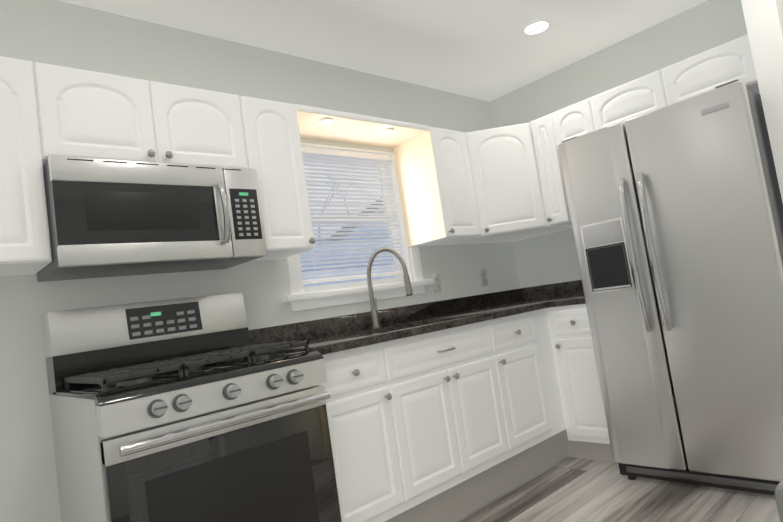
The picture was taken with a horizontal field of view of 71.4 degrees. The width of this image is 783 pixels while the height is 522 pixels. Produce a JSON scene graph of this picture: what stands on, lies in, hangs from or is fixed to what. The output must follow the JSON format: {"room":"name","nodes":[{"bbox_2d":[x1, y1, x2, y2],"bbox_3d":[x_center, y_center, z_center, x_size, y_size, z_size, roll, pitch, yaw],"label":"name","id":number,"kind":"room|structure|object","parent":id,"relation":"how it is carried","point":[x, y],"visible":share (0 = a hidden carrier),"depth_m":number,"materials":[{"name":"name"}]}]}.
{"room":"kitchen","nodes":[
{"label":"kitchen","id":0,"kind":"room"},
{"bbox_2d":[0,0,520,521],"bbox_3d":[-0.992,0.145,2.428,5.410,2.500,0.120,-4,-6,-43],"label":"wall","id":1,"kind":"structure","parent":0,"point":[58,32],"depth_m":2.48,"materials":[{"name":"grey paint"}]},
{"bbox_2d":[0,56,51,275],"bbox_3d":[-1.563,-0.299,1.673,0.797,0.695,0.360,-4,-6,-43],"label":"upper cabinet","id":2,"kind":"object","parent":1,"relation":"attached to","point":[25,248],"visible":0.98,"depth_m":1.79,"materials":[{"name":"white wood"}]},
{"bbox_2d":[33,62,247,167],"bbox_3d":[-1.016,-0.517,2.216,0.760,0.340,0.360,-4,-6,-43],"label":"upper cabinet","id":3,"kind":"object","parent":1,"relation":"attached to","point":[87,114],"visible":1,"depth_m":2.06,"materials":[{"name":"white wood"}]},
{"bbox_2d":[37,155,266,281],"bbox_3d":[-0.933,-0.159,2.154,0.755,0.370,0.448,-4,-6,-43],"label":"microwave","id":4,"kind":"object","parent":3,"relation":"attached to","point":[110,218],"visible":1,"depth_m":1.98,"materials":[{"name":"silver metal"}]},
{"bbox_2d":[239,96,315,260],"bbox_3d":[-0.602,-0.371,2.559,0.287,0.695,0.360,-4,-6,-43],"label":"upper cabinet","id":5,"kind":"object","parent":1,"relation":"attached to","point":[273,149],"visible":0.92,"depth_m":2.45,"materials":[{"name":"white wood"}]},
{"bbox_2d":[282,142,433,310],"bbox_3d":[-0.239,-0.216,3.150,1.062,0.917,0.175,-4,-6,-43],"label":"window","id":6,"kind":"structure","parent":1,"relation":"in","point":[300,297],"depth_m":3.15,"materials":[{"name":"white wood"}]},
{"bbox_2d":[299,146,404,284],"bbox_3d":[-0.247,-0.270,3.154,0.784,0.757,0.044,-4,-6,-43],"label":"window blinds","id":7,"kind":"object","parent":6,"relation":"attached to","point":[347,156],"visible":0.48,"depth_m":3.16,"materials":[{"name":"white plastic"}]},
{"bbox_2d":[296,104,428,147],"bbox_3d":[-0.221,-0.721,3.003,0.910,0.046,0.325,-4,-6,-43],"label":"valance","id":8,"kind":"object","parent":1,"relation":"attached to","point":[327,124],"visible":0.94,"depth_m":2.97,"materials":[{"name":"white wood"}]},
{"bbox_2d":[431,274,441,291],"bbox_3d":[0.291,0.140,3.503,0.072,0.115,0.008,-4,-6,-43],"label":"electrical outlet","id":9,"kind":"object","parent":1,"relation":"attached to","point":[437,283],"visible":1,"depth_m":3.50,"materials":[{"name":"white plastic"}]},
{"bbox_2d":[393,127,480,246],"bbox_3d":[0.294,-0.452,3.389,0.336,0.665,0.360,-4,-6,-43],"label":"upper cabinet","id":10,"kind":"object","parent":1,"relation":"attached to","point":[436,188],"visible":0.98,"depth_m":3.28,"materials":[{"name":"white wood"}]},
{"bbox_2d":[479,269,487,285],"bbox_3d":[0.648,0.114,3.833,0.072,0.115,0.008,-4,-6,-43],"label":"electrical outlet","id":11,"kind":"object","parent":1,"relation":"attached to","point":[483,276],"visible":1,"depth_m":3.83,"materials":[{"name":"white plastic"}]},
{"bbox_2d":[446,123,571,244],"bbox_3d":[0.784,-0.501,3.679,0.792,0.665,0.600,-4,-6,-43],"label":"upper cabinet","id":12,"kind":"object","parent":1,"relation":"attached to","point":[507,186],"visible":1,"depth_m":3.40,"materials":[{"name":"white wood"}]},
{"bbox_2d":[59,0,707,101],"bbox_3d":[0.252,-1.473,0.949,5.410,0.100,4.440,-4,-6,-43],"label":"ceiling","id":13,"kind":"structure","parent":0,"point":[486,50],"depth_m":3.00,"materials":[{"name":"white paint"}]},
{"bbox_2d":[520,19,552,35],"bbox_3d":[0.828,-1.331,3.110,0.184,0.005,0.184,-4,-6,-43],"label":"recessed light","id":14,"kind":"object","parent":13,"relation":"in","point":[536,27],"visible":1,"depth_m":3.10,"materials":[{"name":"white"}]},
{"bbox_2d":[456,457,779,521],"bbox_3d":[0.583,1.075,0.706,5.290,0.060,4.200,-4,-6,-43],"label":"floor","id":15,"kind":"structure","parent":0,"point":[569,489],"depth_m":2.55,"materials":[{"name":"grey wood"}]},
{"bbox_2d":[42,292,341,521],"bbox_3d":[-0.694,0.719,1.966,0.756,1.210,0.735,-4,-6,-43],"label":"gas range","id":16,"kind":"object","parent":15,"relation":"on","point":[197,409],"visible":1,"depth_m":1.81,"materials":[{"name":"silver metal"}]},
{"bbox_2d":[318,304,617,521],"bbox_3d":[0.518,0.773,2.940,2.322,0.904,0.932,-4,-6,-43],"label":"base cabinet","id":17,"kind":"object","parent":15,"relation":"on","point":[454,424],"visible":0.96,"depth_m":2.62,"materials":[{"name":"white wood"}]},
{"bbox_2d":[248,280,585,354],"bbox_3d":[0.456,0.357,2.973,2.324,0.325,0.932,-4,-6,-43],"label":"countertop","id":18,"kind":"structure","parent":17,"relation":"on","point":[333,334],"depth_m":3.01,"materials":[{"name":"black stone"}]},
{"bbox_2d":[366,247,412,328],"bbox_3d":[-0.028,0.140,2.990,0.170,0.434,0.244,-4,-6,-43],"label":"faucet","id":19,"kind":"object","parent":18,"relation":"on","point":[375,322],"visible":1,"depth_m":2.98,"materials":[{"name":"silver metal"}]},
{"bbox_2d":[558,79,782,494],"bbox_3d":[1.577,0.155,2.788,0.872,1.792,0.873,-4,-6,-43],"label":"refrigerator","id":20,"kind":"object","parent":15,"relation":"on","point":[676,211],"visible":1,"depth_m":2.49,"materials":[{"name":"silver metal"}]},
{"bbox_2d":[774,479,782,521],"bbox_3d":[1.154,0.436,0.110,1.150,0.940,1.470,-4,-6,-43],"label":"chair","id":21,"kind":"object","parent":15,"relation":"on","point":[778,493],"visible":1,"depth_m":0.28,"materials":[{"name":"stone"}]},
{"bbox_2d":[490,0,747,287],"bbox_3d":[1.596,-0.150,3.505,0.120,2.500,1.830,-4,-6,-43],"label":"wall","id":22,"kind":"structure","parent":0,"point":[549,258],"depth_m":3.61,"materials":[{"name":"grey paint"}]},
{"bbox_2d":[530,34,759,225],"bbox_3d":[1.484,-0.651,3.094,0.541,0.665,1.207,-4,-6,-43],"label":"upper cabinet","id":23,"kind":"object","parent":22,"relation":"attached to","point":[707,70],"visible":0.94,"depth_m":2.95,"materials":[{"name":"white wood"}]},
{"bbox_2d":[741,0,782,202],"bbox_3d":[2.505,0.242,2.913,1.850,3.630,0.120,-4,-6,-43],"label":"door frame","id":24,"kind":"structure","parent":0,"point":[764,22],"depth_m":2.38,"materials":[{"name":"white wood"}]},
{"label":"outside","id":25,"kind":"structure","parent":0,"visible":0},
{"bbox_2d":[303,162,381,236],"bbox_3d":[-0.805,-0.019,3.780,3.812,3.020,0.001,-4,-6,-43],"label":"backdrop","id":26,"kind":"structure","parent":25,"point":[339,196],"depth_m":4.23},
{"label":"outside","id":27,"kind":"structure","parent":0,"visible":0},
{"bbox_2d":[299,176,395,286],"bbox_3d":[-0.091,0.351,4.268,1.600,2.120,0.038,-4,-6,-43],"label":"neighbour","id":28,"kind":"structure","parent":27,"point":[324,283],"depth_m":4.17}
]}

